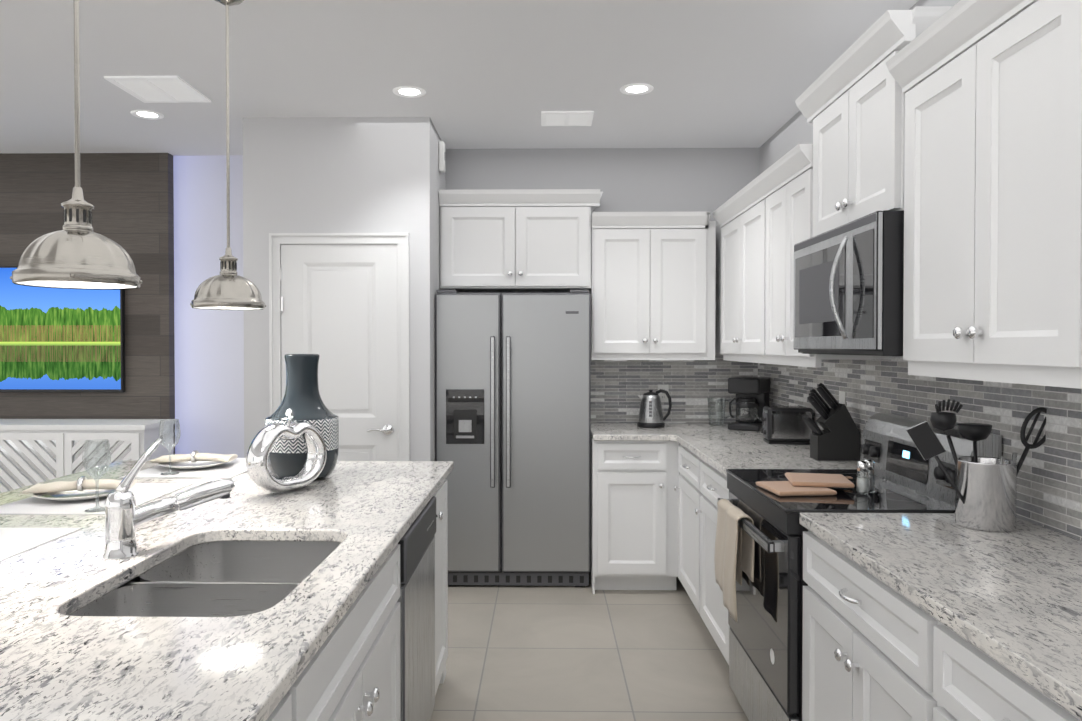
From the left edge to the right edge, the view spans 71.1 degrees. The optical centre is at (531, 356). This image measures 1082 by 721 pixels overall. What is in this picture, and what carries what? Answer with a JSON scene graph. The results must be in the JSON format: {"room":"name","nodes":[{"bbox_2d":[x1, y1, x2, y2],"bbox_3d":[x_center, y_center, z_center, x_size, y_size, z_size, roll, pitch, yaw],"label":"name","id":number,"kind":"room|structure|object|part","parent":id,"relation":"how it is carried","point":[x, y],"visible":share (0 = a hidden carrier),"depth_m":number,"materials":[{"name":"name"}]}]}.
{"room":"kitchen","nodes":[
{"label":"kitchen","id":0,"kind":"room"},
{"bbox_2d":[0,153,174,454],"bbox_3d":[-3.785,0.001,5.080,2.760,2.690,0.073,0,1,1],"label":"wall","id":1,"kind":"structure","parent":0,"point":[129,196],"depth_m":5.02,"materials":[{"name":"brown wood"}]},
{"bbox_2d":[0,266,124,391],"bbox_3d":[-3.421,-0.178,5.013,1.450,0.833,0.038,0,1,1],"label":"wall-mounted tv","id":2,"kind":"object","parent":1,"relation":"attached to","point":[60,340],"visible":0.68,"depth_m":4.99,"materials":[{"name":"black plastic"}]},
{"bbox_2d":[173,155,243,457],"bbox_3d":[-4.283,-0.001,5.187,5.360,2.690,0.120,0,1,1],"label":"wall","id":3,"kind":"structure","parent":0,"point":[209,374],"depth_m":5.09,"materials":[{"name":"grey"}]},
{"bbox_2d":[243,117,445,460],"bbox_3d":[-1.087,0.006,4.649,1.048,2.690,0.810,0,1,1],"label":"wall","id":4,"kind":"structure","parent":0,"point":[342,175],"depth_m":4.23,"materials":[{"name":"grey paint"}]},
{"bbox_2d":[269,233,409,460],"bbox_3d":[-1.076,0.336,4.215,0.780,2.043,0.062,0,1,1],"label":"pantry door","id":5,"kind":"structure","parent":4,"relation":"in","point":[341,308],"depth_m":4.23,"materials":[{"name":"white wood"}]},
{"bbox_2d":[439,141,444,172],"bbox_3d":[-0.545,-1.208,4.599,0.036,0.180,0.060,0,1,1],"label":"sensor","id":6,"kind":"object","parent":4,"relation":"attached to","point":[441,156],"visible":1,"depth_m":4.57,"materials":[{"name":"white plastic"}]},
{"bbox_2d":[0,0,918,155],"bbox_3d":[-2.015,-1.343,2.000,10.000,0.080,12.000,0,1,1],"label":"ceiling","id":7,"kind":"structure","parent":0,"point":[493,74],"depth_m":3.45,"materials":[{"name":"white paint"}]},
{"bbox_2d":[10,0,141,289],"bbox_3d":[-1.024,-0.729,1.702,0.248,1.140,0.248,0,1,1],"label":"pendant light","id":8,"kind":"object","parent":7,"relation":"hanging from","point":[76,252],"visible":1,"depth_m":1.66,"materials":[{"name":"silver metal"}]},
{"bbox_2d":[130,110,163,119],"bbox_3d":[-2.119,-1.329,4.173,0.166,0.006,0.166,0,1,1],"label":"recessed light","id":9,"kind":"object","parent":7,"relation":"in","point":[145,114],"visible":1,"depth_m":4.17,"materials":[{"name":"white"}]},
{"bbox_2d":[104,76,210,102],"bbox_3d":[-1.846,-1.321,3.758,0.350,0.010,0.360,0,1,1],"label":"ceiling vent","id":10,"kind":"object","parent":7,"relation":"in","point":[160,89],"visible":1,"depth_m":3.73,"materials":[{"name":"white"}]},
{"bbox_2d":[190,0,265,309],"bbox_3d":[-1.103,-0.743,2.747,0.248,1.140,0.248,0,1,1],"label":"pendant light","id":11,"kind":"object","parent":7,"relation":"hanging from","point":[228,288],"visible":1,"depth_m":2.71,"materials":[{"name":"silver metal"}]},
{"bbox_2d":[393,86,425,97],"bbox_3d":[-0.615,-1.324,3.798,0.166,0.006,0.166,0,1,1],"label":"recessed light","id":12,"kind":"object","parent":7,"relation":"in","point":[410,91],"visible":1,"depth_m":3.79,"materials":[{"name":"white"}]},
{"bbox_2d":[541,111,593,125],"bbox_3d":[0.195,-1.328,4.235,0.285,0.010,0.250,0,1,1],"label":"ceiling vent","id":13,"kind":"object","parent":7,"relation":"in","point":[566,118],"visible":1,"depth_m":4.22,"materials":[{"name":"white"}]},
{"bbox_2d":[620,83,652,94],"bbox_3d":[0.519,-1.323,3.759,0.166,0.006,0.166,0,1,1],"label":"recessed light","id":14,"kind":"object","parent":7,"relation":"in","point":[636,88],"visible":1,"depth_m":3.75,"materials":[{"name":"white"}]},
{"bbox_2d":[430,577,748,720],"bbox_3d":[-2.015,1.417,2.038,10.000,0.060,12.000,0,1,1],"label":"floor","id":15,"kind":"structure","parent":0,"point":[541,653],"depth_m":3.43,"materials":[{"name":"tile"}]},
{"bbox_2d":[0,419,175,492],"bbox_3d":[-3.324,0.884,4.834,1.920,0.930,0.407,0,1,1],"label":"sideboard","id":16,"kind":"object","parent":15,"relation":"on","point":[34,451],"visible":0.29,"depth_m":4.65,"materials":[{"name":"white painted wood"}]},
{"bbox_2d":[264,466,453,720],"bbox_3d":[-0.948,0.956,1.369,1.196,0.880,3.830,0,1,1],"label":"kitchen island","id":17,"kind":"object","parent":15,"relation":"on","point":[385,658],"depth_m":2.04,"materials":[{"name":"white painted wood"},{"name":"granite"},{"name":"chrome"}]},
{"bbox_2d":[0,462,453,720],"bbox_3d":[-1.098,0.498,1.353,1.455,0.035,3.886,0,1,1],"label":"island countertop","id":18,"kind":"structure","parent":17,"relation":"on","point":[55,666],"depth_m":1.38,"materials":[{"name":"white stone"}]},
{"bbox_2d":[0,528,81,560],"bbox_3d":[-1.438,0.472,1.815,0.420,0.003,0.500,0,1,1],"label":"placemat","id":19,"kind":"object","parent":18,"relation":"on","point":[15,541],"visible":1,"depth_m":1.96,"materials":[{"name":"grey fabric"}]},
{"bbox_2d":[0,483,192,514],"bbox_3d":[-1.436,0.463,2.485,0.420,0.003,0.500,0,1,1],"label":"placemat","id":20,"kind":"object","parent":18,"relation":"on","point":[143,493],"visible":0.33,"depth_m":2.38,"materials":[{"name":"grey fabric"}]},
{"bbox_2d":[33,489,114,500],"bbox_3d":[-1.476,0.450,2.486,0.270,0.022,0.270,0,1,1],"label":"dinner plate","id":21,"kind":"object","parent":20,"relation":"on","point":[77,495],"visible":0.67,"depth_m":2.47,"materials":[{"name":"white ceramic"}]},
{"bbox_2d":[21,476,136,493],"bbox_3d":[-1.476,0.419,2.485,0.303,0.049,0.164,0,1,-16],"label":"napkin","id":22,"kind":"object","parent":21,"relation":"on","point":[82,483],"visible":0.83,"depth_m":2.46,"materials":[{"name":"beige fabric"}]},
{"bbox_2d":[82,439,110,511],"bbox_3d":[-1.310,0.358,2.282,0.076,0.210,0.076,0,1,1],"label":"wine glass","id":23,"kind":"object","parent":20,"relation":"on","point":[85,456],"visible":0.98,"depth_m":2.29,"materials":[{"name":"clear glass"}]},
{"bbox_2d":[92,438,239,561],"bbox_3d":[-0.885,0.339,1.854,0.251,0.271,0.203,0,1,1],"label":"faucet","id":24,"kind":"object","parent":18,"relation":"on","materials":[{"name":"silver metal"}]},
{"bbox_2d":[120,458,246,477],"bbox_3d":[-1.341,0.455,3.104,0.420,0.003,0.500,0,1,1],"label":"placemat","id":25,"kind":"object","parent":18,"relation":"on","point":[234,467],"visible":0.43,"depth_m":2.99,"materials":[{"name":"grey fabric"}]},
{"bbox_2d":[159,419,180,474],"bbox_3d":[-1.400,0.350,2.928,0.076,0.210,0.076,0,1,1],"label":"wine glass","id":26,"kind":"object","parent":25,"relation":"on","point":[178,430],"visible":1,"depth_m":2.94,"materials":[{"name":"clear glass"}]},
{"bbox_2d":[158,461,225,469],"bbox_3d":[-1.381,0.441,3.104,0.270,0.022,0.270,0,1,1],"label":"dinner plate","id":27,"kind":"object","parent":25,"relation":"on","point":[187,465],"visible":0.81,"depth_m":3.10,"materials":[{"name":"white ceramic"}]},
{"bbox_2d":[149,450,237,462],"bbox_3d":[-1.381,0.411,3.104,0.303,0.049,0.164,0,1,-6],"label":"napkin","id":28,"kind":"object","parent":27,"relation":"on","point":[194,456],"visible":0.94,"depth_m":3.07,"materials":[{"name":"beige fabric"}]},
{"bbox_2d":[60,534,347,613],"bbox_3d":[-0.699,0.610,1.735,0.484,0.223,0.724,0,1,1],"label":"sink","id":29,"kind":"object","parent":18,"relation":"in","point":[211,573],"depth_m":1.90,"materials":[{"name":"silver metal"}]},
{"bbox_2d":[246,415,326,491],"bbox_3d":[-0.834,0.330,2.589,0.091,0.255,0.304,0,1,31],"label":"sculpture","id":30,"kind":"object","parent":18,"relation":"on","point":[267,437],"visible":1,"depth_m":2.54,"materials":[{"name":"silver metal"}]},
{"bbox_3d":[-0.829,0.237,2.595,0.024,0.069,0.029,0,1,1],"label":"stem","id":31,"kind":"part","parent":30,"relation":"part of","materials":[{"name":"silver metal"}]},
{"bbox_2d":[265,354,338,479],"bbox_3d":[-0.868,0.226,2.863,0.267,0.468,0.267,0,1,1],"label":"vase","id":32,"kind":"object","parent":18,"relation":"on","point":[302,400],"visible":0.77,"depth_m":2.80,"materials":[{"name":"grey ceramic"}]},
{"bbox_2d":[397,496,435,720],"bbox_3d":[-0.650,0.943,2.444,0.605,0.876,0.602,0,1,1],"label":"dishwasher","id":33,"kind":"object","parent":17,"relation":"in","point":[416,599],"depth_m":2.38,"materials":[{"name":"grey metal"}]},
{"bbox_2d":[435,290,590,586],"bbox_3d":[-0.108,0.482,4.629,0.904,1.740,0.579,0,1,1],"label":"refrigerator","id":34,"kind":"object","parent":15,"relation":"on","point":[513,407],"visible":0.98,"depth_m":4.39,"materials":[{"name":"grey metal"}]},
{"bbox_2d":[589,437,678,593],"bbox_3d":[0.595,0.912,4.586,0.489,0.880,0.657,0,1,1],"label":"base cabinet","id":35,"kind":"object","parent":15,"relation":"on","point":[634,520],"visible":0.98,"depth_m":4.30,"materials":[{"name":"white wood"}]},
{"bbox_2d":[674,444,729,664],"bbox_3d":[1.108,0.925,3.673,0.662,0.880,1.249,0,1,1],"label":"base cabinet","id":36,"kind":"object","parent":15,"relation":"on","point":[702,488],"visible":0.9,"depth_m":3.60,"materials":[{"name":"white wood"}]},
{"bbox_2d":[591,423,857,476],"bbox_3d":[0.890,0.463,3.972,1.101,0.035,1.856,0,1,1],"label":"countertop","id":37,"kind":"structure","parent":36,"relation":"on","point":[721,449],"depth_m":3.80,"materials":[{"name":"stone"}]},
{"bbox_2d":[637,389,671,427],"bbox_3d":[0.757,0.319,4.678,0.213,0.232,0.168,0,1,1],"label":"kettle","id":38,"kind":"object","parent":37,"relation":"on","point":[650,413],"visible":1,"depth_m":4.62,"materials":[{"name":"silver metal"}]},
{"bbox_2d":[707,397,732,425],"bbox_3d":[1.182,0.348,4.761,0.159,0.172,0.116,0,1,1],"label":"glass pitcher","id":39,"kind":"object","parent":37,"relation":"on","point":[723,403],"visible":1,"depth_m":4.78,"materials":[{"name":"clear glass"}]},
{"bbox_2d":[728,376,769,430],"bbox_3d":[1.302,0.282,4.558,0.203,0.310,0.240,0,1,33],"label":"coffee maker","id":40,"kind":"object","parent":37,"relation":"on","point":[752,397],"visible":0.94,"depth_m":4.49,"materials":[{"name":"black plastic"}]},
{"bbox_2d":[758,406,812,444],"bbox_3d":[1.304,0.353,3.910,0.255,0.186,0.166,0,1,7],"label":"toaster","id":41,"kind":"object","parent":37,"relation":"on","point":[785,425],"visible":0.96,"depth_m":3.83,"materials":[{"name":"black plastic"}]},
{"bbox_2d":[802,383,859,460],"bbox_3d":[1.311,0.285,3.335,0.229,0.336,0.095,0,1,1],"label":"knife block","id":42,"kind":"object","parent":37,"relation":"on","point":[837,438],"visible":1,"depth_m":3.29,"materials":[{"name":"grey wood"}]},
{"bbox_2d":[802,530,901,720],"bbox_3d":[1.105,0.949,1.859,0.606,0.880,0.834,0,1,1],"label":"base cabinet","id":43,"kind":"object","parent":15,"relation":"on","point":[874,648],"depth_m":1.93,"materials":[{"name":"white wood"}]},
{"bbox_2d":[717,413,1001,720],"bbox_3d":[1.071,0.805,2.661,0.685,1.146,0.757,0,1,1],"label":"range","id":44,"kind":"object","parent":15,"relation":"on","point":[765,656],"visible":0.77,"depth_m":2.50,"materials":[{"name":"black metal"}]},
{"bbox_2d":[714,499,741,590],"bbox_3d":[0.742,0.718,2.863,0.066,0.326,0.170,0,1,1],"label":"towel","id":45,"kind":"object","parent":44,"relation":"hanging from","point":[723,505],"visible":0.54,"depth_m":2.86,"materials":[{"name":"beige fabric"}]},
{"bbox_2d":[722,506,754,621],"bbox_3d":[0.740,0.738,2.713,0.074,0.369,0.170,0,1,1],"label":"towel","id":46,"kind":"object","parent":44,"relation":"hanging from","point":[734,514],"visible":0.92,"depth_m":2.70,"materials":[{"name":"beige fabric"}]},
{"bbox_2d":[756,481,836,495],"bbox_3d":[0.895,0.449,2.577,0.200,0.016,0.200,0,1,-6],"label":"pot holder","id":47,"kind":"object","parent":44,"relation":"on","point":[783,488],"visible":0.81,"depth_m":2.51,"materials":[{"name":"beige fabric"}]},
{"bbox_2d":[785,472,854,487],"bbox_3d":[1.010,0.431,2.633,0.230,0.016,0.202,0,1,11],"label":"pot holder","id":48,"kind":"object","parent":47,"relation":"on","point":[819,480],"visible":1,"depth_m":2.58,"materials":[{"name":"beige fabric"}]},
{"bbox_2d":[856,461,868,494],"bbox_3d":[1.099,0.403,2.518,0.042,0.110,0.042,0,1,1],"label":"salt","id":49,"kind":"object","parent":44,"relation":"on","point":[862,485],"visible":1,"depth_m":2.50,"materials":[{"name":"silver glass"}]},
{"bbox_2d":[863,459,874,492],"bbox_3d":[1.134,0.402,2.552,0.042,0.110,0.042,0,1,1],"label":"salt","id":50,"kind":"object","parent":44,"relation":"on","point":[872,477],"visible":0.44,"depth_m":2.54,"materials":[{"name":"silver glass"}]},
{"bbox_2d":[902,596,1080,720],"bbox_3d":[1.095,0.958,1.216,0.606,0.880,0.748,0,1,1],"label":"base cabinet","id":51,"kind":"object","parent":15,"relation":"on","point":[945,677],"depth_m":1.44,"materials":[{"name":"white wood"}]},
{"bbox_2d":[799,513,1081,720],"bbox_3d":[1.080,0.508,0.623,0.611,0.035,3.298,0,1,1],"label":"countertop","id":52,"kind":"structure","parent":51,"relation":"on","point":[1011,601],"depth_m":1.63,"materials":[{"name":"stone"}]},
{"bbox_2d":[906,399,1046,531],"bbox_3d":[1.234,0.294,2.121,0.396,0.351,0.194,0,1,1],"label":"utensil crock","id":53,"kind":"object","parent":52,"relation":"on","point":[985,488],"visible":0.96,"depth_m":2.08,"materials":[{"name":"silver metal"}]},
{"bbox_2d":[446,148,758,473],"bbox_3d":[0.513,0.002,4.968,2.142,2.690,0.120,0,1,1],"label":"wall","id":54,"kind":"structure","parent":0,"point":[711,180],"depth_m":4.89,"materials":[{"name":"grey paint"}]},
{"bbox_2d":[438,189,602,291],"bbox_3d":[-0.062,-0.707,4.717,0.991,0.585,0.374,0,1,1],"label":"upper cabinet","id":55,"kind":"object","parent":54,"relation":"attached to","point":[515,240],"visible":0.98,"depth_m":4.59,"materials":[{"name":"white wood"}]},
{"bbox_2d":[589,211,715,359],"bbox_3d":[0.739,-0.421,4.708,0.748,0.887,0.374,0,1,1],"label":"upper cabinet","id":56,"kind":"object","parent":54,"relation":"attached to","point":[652,291],"visible":1,"depth_m":4.58,"materials":[{"name":"white wood"}]},
{"bbox_2d":[591,355,757,422],"bbox_3d":[0.908,0.206,4.900,1.110,0.455,0.006,0,1,1],"label":"backsplash","id":57,"kind":"structure","parent":54,"relation":"attached to","point":[618,387],"depth_m":4.90,"materials":[{"name":"grey tile"}]},
{"bbox_2d":[658,385,668,401],"bbox_3d":[0.848,0.241,4.896,0.070,0.115,0.005,0,1,1],"label":"electrical outlet","id":58,"kind":"object","parent":57,"relation":"attached to","point":[663,397],"visible":0.73,"depth_m":4.89,"materials":[{"name":"white plastic"}]},
{"bbox_2d":[759,0,1080,540],"bbox_3d":[1.449,0.063,0.427,0.120,2.690,8.930,0,1,1],"label":"wall","id":59,"kind":"structure","parent":0,"point":[791,133],"depth_m":4.26,"materials":[{"name":"grey paint"}]},
{"bbox_2d":[715,269,715,354],"bbox_3d":[1.297,-0.414,4.685,0.321,0.810,0.401,0,1,1],"label":"upper cabinet","id":60,"kind":"object","parent":59,"relation":"attached to","point":[715,269],"depth_m":4.78,"materials":[{"name":"white wood"}]},
{"bbox_2d":[716,192,755,359],"bbox_3d":[1.286,-0.405,4.060,0.321,0.810,0.999,0,1,1],"label":"upper cabinet","id":61,"kind":"object","parent":59,"relation":"attached to","point":[735,230],"depth_m":4.15,"materials":[{"name":"white wood"}]},
{"bbox_2d":[756,152,891,363],"bbox_3d":[1.275,-0.396,3.356,0.321,0.810,0.704,0,1,1],"label":"upper cabinet","id":62,"kind":"object","parent":59,"relation":"attached to","point":[764,220],"depth_m":3.37,"materials":[{"name":"white wood"}]},
{"bbox_2d":[795,6,952,236],"bbox_3d":[1.236,-0.732,2.635,0.373,0.580,0.868,0,1,1],"label":"upper cabinet","id":63,"kind":"object","parent":59,"relation":"attached to","point":[850,102],"visible":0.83,"depth_m":2.52,"materials":[{"name":"white wood"}]},
{"bbox_2d":[793,210,903,355],"bbox_3d":[1.197,-0.221,2.625,0.450,0.432,0.755,0,1,1],"label":"microwave","id":64,"kind":"object","parent":63,"relation":"attached to","point":[848,286],"visible":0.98,"depth_m":2.43,"materials":[{"name":"silver metal"}]},
{"bbox_2d":[758,357,1081,540],"bbox_3d":[1.411,0.246,1.927,0.006,0.455,5.924,0,1,1],"label":"backsplash","id":65,"kind":"structure","parent":59,"relation":"attached to","point":[1049,485],"depth_m":2.31,"materials":[{"name":"grey tile"}]},
{"bbox_2d":[839,391,845,403],"bbox_3d":[1.431,0.220,3.495,0.005,0.115,0.070,0,1,1],"label":"electrical outlet","id":66,"kind":"object","parent":65,"relation":"attached to","point":[842,396],"visible":0.54,"depth_m":3.49,"materials":[{"name":"white plastic"}]},
{"bbox_2d":[894,0,1049,379],"bbox_3d":[1.249,-0.393,1.822,0.321,0.845,0.834,0,1,1],"label":"upper cabinet","id":67,"kind":"object","parent":59,"relation":"attached to","point":[992,91],"depth_m":1.84,"materials":[{"name":"white wood"}]},
{"bbox_2d":[1046,0,1081,379],"bbox_3d":[1.238,-0.383,1.100,0.321,0.845,0.908,0,1,1],"label":"upper cabinet","id":68,"kind":"object","parent":59,"relation":"attached to","point":[1064,134],"depth_m":1.54,"materials":[{"name":"white wood"}]}
]}

